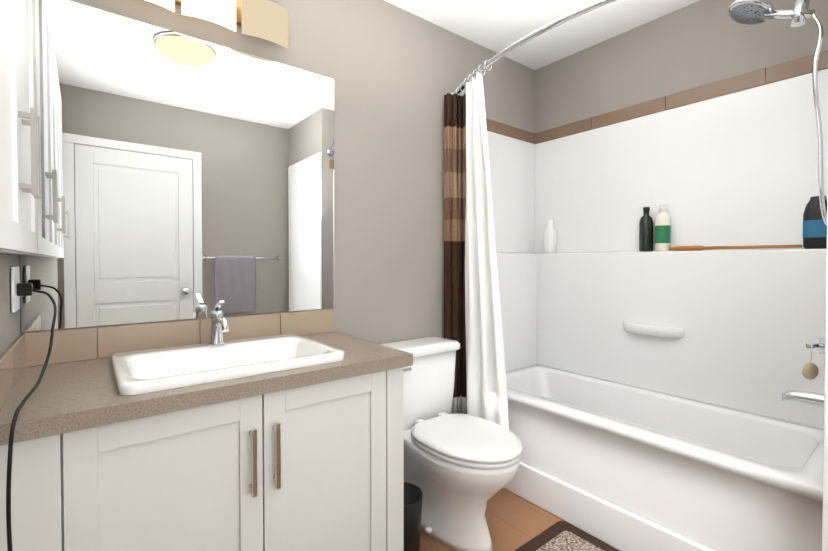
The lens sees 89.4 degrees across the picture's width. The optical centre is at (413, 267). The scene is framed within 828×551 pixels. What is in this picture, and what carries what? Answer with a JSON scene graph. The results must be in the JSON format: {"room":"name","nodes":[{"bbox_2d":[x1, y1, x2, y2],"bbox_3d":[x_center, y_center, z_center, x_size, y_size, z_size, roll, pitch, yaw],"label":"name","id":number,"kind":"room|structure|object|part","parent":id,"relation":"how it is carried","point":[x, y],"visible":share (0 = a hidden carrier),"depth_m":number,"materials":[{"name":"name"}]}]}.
{"room":"bathroom","nodes":[
{"label":"bathroom","id":0,"kind":"room"},
{"bbox_2d":[0,253,19,357],"bbox_3d":[-0.500,-0.055,0.303,0.100,2.460,2.350,-1,1,-38],"label":"wall","id":1,"kind":"structure","parent":0,"point":[9,327],"depth_m":1.06,"materials":[{"name":"grey paint"}]},
{"bbox_2d":[0,0,11,253],"bbox_3d":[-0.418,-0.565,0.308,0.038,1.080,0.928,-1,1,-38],"label":"upper cabinet","id":2,"kind":"object","parent":1,"relation":"attached to","point":[5,180],"depth_m":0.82,"materials":[{"name":"white paint"}]},
{"bbox_3d":[-0.783,-0.573,0.788,0.019,1.074,0.399,-1,1,-38],"label":"door","id":3,"kind":"part","parent":2,"relation":"part of","materials":[{"name":"white paint"}]},
{"bbox_2d":[8,0,40,254],"bbox_3d":[-0.896,-0.575,0.916,0.038,1.080,0.865,-1,1,-38],"label":"upper cabinet","id":4,"kind":"object","parent":1,"relation":"attached to","point":[20,174],"depth_m":0.96,"materials":[{"name":"white paint"}]},
{"bbox_3d":[-1.031,-0.578,1.104,0.019,1.074,0.399,-1,1,-38],"label":"door","id":5,"kind":"part","parent":4,"relation":"part of","materials":[{"name":"white paint"}]},
{"bbox_3d":[-0.867,-0.263,0.942,0.032,0.195,0.012,-1,1,-38],"label":"handle","id":6,"kind":"part","parent":4,"relation":"part of","materials":[{"name":"silver metal"}]},
{"bbox_3d":[-0.907,-0.264,0.992,0.032,0.195,0.012,-1,1,-38],"label":"handle","id":7,"kind":"part","parent":4,"relation":"part of","materials":[{"name":"silver metal"}]},
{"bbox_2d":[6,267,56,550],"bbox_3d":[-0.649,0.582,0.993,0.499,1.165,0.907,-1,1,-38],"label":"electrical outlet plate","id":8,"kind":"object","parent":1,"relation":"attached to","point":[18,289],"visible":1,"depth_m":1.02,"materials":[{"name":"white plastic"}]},
{"bbox_2d":[19,0,534,358],"bbox_3d":[-0.220,-0.084,2.082,2.740,2.460,0.100,-1,1,-38],"label":"wall","id":9,"kind":"structure","parent":0,"point":[396,73],"depth_m":2.07,"materials":[{"name":"grey paint"}]},
{"bbox_2d":[21,0,334,331],"bbox_3d":[-0.771,-0.330,1.574,1.042,1.032,0.005,-1,1,-38],"label":"mirror","id":10,"kind":"object","parent":9,"relation":"attached to","point":[183,176],"visible":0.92,"depth_m":1.49,"materials":[{"name":"clear glass"}]},
{"bbox_2d":[146,0,288,48],"bbox_3d":[-0.750,-0.956,1.521,0.630,0.158,0.098,-1,1,-38],"label":"sconce","id":11,"kind":"object","parent":9,"relation":"attached to","point":[268,20],"visible":1,"depth_m":1.57,"materials":[{"name":"beige glass"}]},
{"bbox_3d":[-0.884,-0.949,1.367,0.180,0.150,0.022,-1,1,-38],"label":"lamp shade","id":12,"kind":"part","parent":11,"relation":"part of","materials":[{"name":"white glass"}]},
{"bbox_3d":[-0.727,-0.951,1.491,0.180,0.150,0.022,-1,1,-38],"label":"lamp shade","id":13,"kind":"part","parent":11,"relation":"part of","materials":[{"name":"white glass"}]},
{"bbox_3d":[-0.570,-0.953,1.614,0.180,0.150,0.022,-1,1,-38],"label":"lamp shade","id":14,"kind":"part","parent":11,"relation":"part of","materials":[{"name":"beige glass"}]},
{"bbox_2d":[444,0,615,429],"bbox_3d":[0.624,-0.064,1.713,0.244,1.832,1.529,-1,1,-38],"label":"shower rod","id":15,"kind":"object","parent":9,"relation":"attached to","point":[472,318],"visible":0.98,"depth_m":2.08,"materials":[{"name":"white fabric"}]},
{"bbox_2d":[444,93,466,413],"bbox_3d":[0.244,-0.064,2.260,0.120,1.745,0.141,-1,1,-38],"label":"shower curtain","id":16,"kind":"object","parent":15,"relation":"hanging from","point":[455,104],"depth_m":2.27,"materials":[{"name":"brown fabric"}]},
{"bbox_2d":[465,73,508,429],"bbox_3d":[0.340,-0.043,2.028,0.087,1.780,0.303,-1,1,-38],"label":"shower curtain","id":17,"kind":"object","parent":15,"relation":"hanging from","point":[486,385],"depth_m":2.02,"materials":[{"name":"white fabric"}]},
{"bbox_2d":[419,488,619,550],"bbox_3d":[0.507,1.211,1.179,2.740,0.100,2.450,-1,1,-38],"label":"floor","id":18,"kind":"structure","parent":0,"point":[514,522],"depth_m":1.89,"materials":[{"name":"brown wood"}]},
{"bbox_2d":[0,300,412,550],"bbox_3d":[-0.591,0.635,1.360,1.043,1.047,0.587,-1,1,-38],"label":"bathroom vanity","id":19,"kind":"object","parent":18,"relation":"on","point":[217,431],"visible":1,"depth_m":1.15,"materials":[{"name":"white paint"}]},
{"bbox_3d":[-0.591,0.704,1.039,0.423,0.708,0.020,-1,1,-38],"label":"door","id":20,"kind":"part","parent":19,"relation":"part of","materials":[{"name":"white paint"}]},
{"bbox_3d":[-0.593,0.246,1.356,1.042,0.102,0.580,-1,1,-38],"label":"backsplash panel","id":21,"kind":"part","parent":19,"relation":"part of","materials":[{"name":"beige tile"}]},
{"bbox_2d":[208,300,228,345],"bbox_3d":[-0.666,0.190,1.441,0.060,0.160,0.152,-1,1,-38],"label":"faucet","id":22,"kind":"object","parent":19,"relation":"on","point":[219,325],"depth_m":1.46,"materials":[{"name":"silver metal"}]},
{"bbox_2d":[111,334,344,394],"bbox_3d":[-0.588,0.337,1.344,0.610,0.132,0.446,-1,1,-38],"label":"sink","id":23,"kind":"object","parent":19,"relation":"in","point":[151,371],"depth_m":1.32,"materials":[{"name":"white ceramic"}]},
{"bbox_3d":[-0.433,0.522,1.129,0.012,0.180,0.030,-1,1,-38],"label":"handle","id":24,"kind":"part","parent":19,"relation":"part of","materials":[{"name":"silver metal"}]},
{"bbox_3d":[-0.383,0.521,1.168,0.012,0.180,0.030,-1,1,-38],"label":"handle","id":25,"kind":"part","parent":19,"relation":"part of","materials":[{"name":"silver metal"}]},
{"bbox_3d":[-0.261,0.700,1.299,0.410,0.708,0.020,-1,1,-38],"label":"door","id":26,"kind":"part","parent":19,"relation":"part of","materials":[{"name":"white paint"}]},
{"bbox_2d":[404,482,422,550],"bbox_3d":[-0.055,1.022,1.656,0.180,0.261,0.180,-1,1,-38],"label":"trash bin","id":27,"kind":"object","parent":18,"relation":"on","point":[413,495],"visible":0.44,"depth_m":1.60,"materials":[{"name":"black plastic"}]},
{"bbox_2d":[379,336,522,550],"bbox_3d":[0.158,0.759,1.866,0.450,0.781,0.718,-1,1,-38],"label":"toilet","id":28,"kind":"object","parent":18,"relation":"on","point":[460,470],"visible":0.85,"depth_m":1.75,"materials":[{"name":"white ceramic"}]},
{"bbox_3d":[0.005,0.388,2.054,0.450,0.045,0.225,-1,1,-38],"label":"lid","id":29,"kind":"part","parent":28,"relation":"part of","materials":[{"name":"white ceramic"}]},
{"bbox_3d":[0.002,0.587,2.061,0.420,0.350,0.200,-1,1,-38],"label":"tank","id":30,"kind":"part","parent":28,"relation":"part of","materials":[{"name":"white ceramic"}]},
{"bbox_3d":[0.163,0.949,1.863,0.370,0.402,0.682,-1,1,-38],"label":"bowl","id":31,"kind":"part","parent":28,"relation":"part of","materials":[{"name":"white ceramic"}]},
{"bbox_3d":[0.229,0.737,1.775,0.380,0.021,0.478,-1,1,-38],"label":"seat","id":32,"kind":"part","parent":28,"relation":"part of","materials":[{"name":"white plastic"}]},
{"bbox_2d":[515,521,618,550],"bbox_3d":[0.718,1.145,1.427,0.500,0.021,0.800,-1,1,-38],"label":"rug","id":33,"kind":"object","parent":18,"relation":"on","point":[561,536],"visible":0.96,"depth_m":1.73,"materials":[{"name":"brown fabric"}]},
{"bbox_2d":[487,68,827,550],"bbox_3d":[0.997,0.168,2.008,0.717,1.960,1.520,-1,1,-38],"label":"tub","id":34,"kind":"object","parent":18,"relation":"on","point":[649,409],"visible":0.75,"depth_m":1.94,"materials":[{"name":"white plastic"}]},
{"bbox_2d":[543,220,556,252],"bbox_3d":[0.865,-0.199,2.659,0.075,0.210,0.075,-1,1,-38],"label":"bottle","id":35,"kind":"object","parent":34,"relation":"on","point":[550,239],"visible":0.96,"depth_m":2.63,"materials":[{"name":"white plastic"}]},
{"bbox_2d":[639,207,652,251],"bbox_3d":[1.221,-0.203,2.202,0.066,0.233,0.066,-1,1,-38],"label":"bottle","id":36,"kind":"object","parent":34,"relation":"on","point":[646,232],"visible":0.96,"depth_m":2.18,"materials":[{"name":"black plastic"}]},
{"bbox_2d":[655,205,670,250],"bbox_3d":[1.271,-0.204,2.139,0.069,0.236,0.069,-1,1,-38],"label":"bottle","id":37,"kind":"object","parent":34,"relation":"on","point":[662,230],"visible":0.98,"depth_m":2.11,"materials":[{"name":"beige plastic"}]},
{"bbox_2d":[506,364,823,501],"bbox_3d":[0.987,0.829,1.953,0.620,0.400,1.412,-1,1,-38],"label":"basin","id":38,"kind":"object","parent":34,"relation":"in","point":[584,436],"depth_m":1.79,"materials":[{"name":"white plastic"}]},
{"bbox_2d":[670,245,801,250],"bbox_3d":[1.447,-0.094,1.917,0.046,0.024,0.490,-1,1,-38],"label":"brush","id":39,"kind":"object","parent":34,"relation":"on","point":[686,248],"visible":0.98,"depth_m":1.93,"materials":[{"name":"brown wood"}]},
{"bbox_3d":[1.486,-0.093,1.867,0.016,0.016,0.365,-1,1,-38],"label":"handle","id":40,"kind":"part","parent":39,"relation":"part of","materials":[{"name":"brown wood"}]},
{"bbox_2d":[782,337,824,406],"bbox_3d":[1.368,0.337,1.444,0.190,0.290,0.150,-1,1,-38],"label":"tub faucet","id":41,"kind":"object","parent":34,"relation":"attached to","point":[810,370],"visible":1,"depth_m":1.43,"materials":[{"name":"silver metal"}]},
{"bbox_3d":[1.384,0.455,1.459,0.056,0.054,0.150,-1,1,-38],"label":"spout","id":42,"kind":"part","parent":41,"relation":"part of","materials":[{"name":"silver metal"}]},
{"bbox_3d":[1.349,0.262,1.417,0.127,0.018,0.018,7,-4,-38],"label":"lever","id":43,"kind":"part","parent":41,"relation":"part of","materials":[{"name":"silver metal"}]},
{"bbox_2d":[802,196,826,248],"bbox_3d":[1.630,-0.183,1.690,0.048,0.210,0.089,-1,1,-38],"label":"bottle","id":44,"kind":"object","parent":34,"relation":"on","point":[814,235],"visible":0.83,"depth_m":1.68,"materials":[{"name":"black plastic"}]},
{"bbox_2d":[384,0,698,69],"bbox_3d":[0.507,-1.349,1.138,2.740,0.100,2.450,-1,1,-38],"label":"ceiling","id":45,"kind":"structure","parent":0,"point":[497,26],"depth_m":2.23,"materials":[{"name":"white paint"}]},
{"bbox_2d":[534,0,827,143],"bbox_3d":[1.575,-0.081,1.935,0.100,2.460,2.350,-1,1,-38],"label":"wall","id":46,"kind":"structure","parent":0,"point":[697,44],"depth_m":2.17,"materials":[{"name":"grey paint"}]},
{"bbox_2d":[486,50,827,143],"bbox_3d":[0.973,-0.852,1.974,0.777,0.072,1.518,-1,1,-38],"label":"tile border","id":47,"kind":"object","parent":46,"relation":"attached to","point":[785,70],"depth_m":2.13,"materials":[{"name":"brown tile"}]},
{"bbox_3d":[1.654,-0.068,1.091,0.820,2.460,0.726,-1,1,-38],"label":"wall","id":48,"kind":"structure","parent":0,"visible":0},
{"bbox_2d":[728,0,826,225],"bbox_3d":[1.355,-0.621,1.532,0.207,0.948,0.332,-1,1,-38],"label":"shower head","id":49,"kind":"object","parent":48,"relation":"attached to","point":[750,12],"visible":1,"depth_m":1.46},
{"bbox_3d":[1.338,-0.907,1.496,0.032,0.083,0.140,-1,1,-38],"label":"handle","id":50,"kind":"part","parent":49,"relation":"part of","materials":[{"name":"silver metal"}]},
{"bbox_2d":[822,195,827,550],"bbox_3d":[1.315,0.121,0.845,0.015,2.090,0.694,-1,1,-38],"label":"closet door","id":51,"kind":"structure","parent":48,"relation":"in","point":[825,506],"depth_m":1.11,"materials":[{"name":"white"}]}
]}

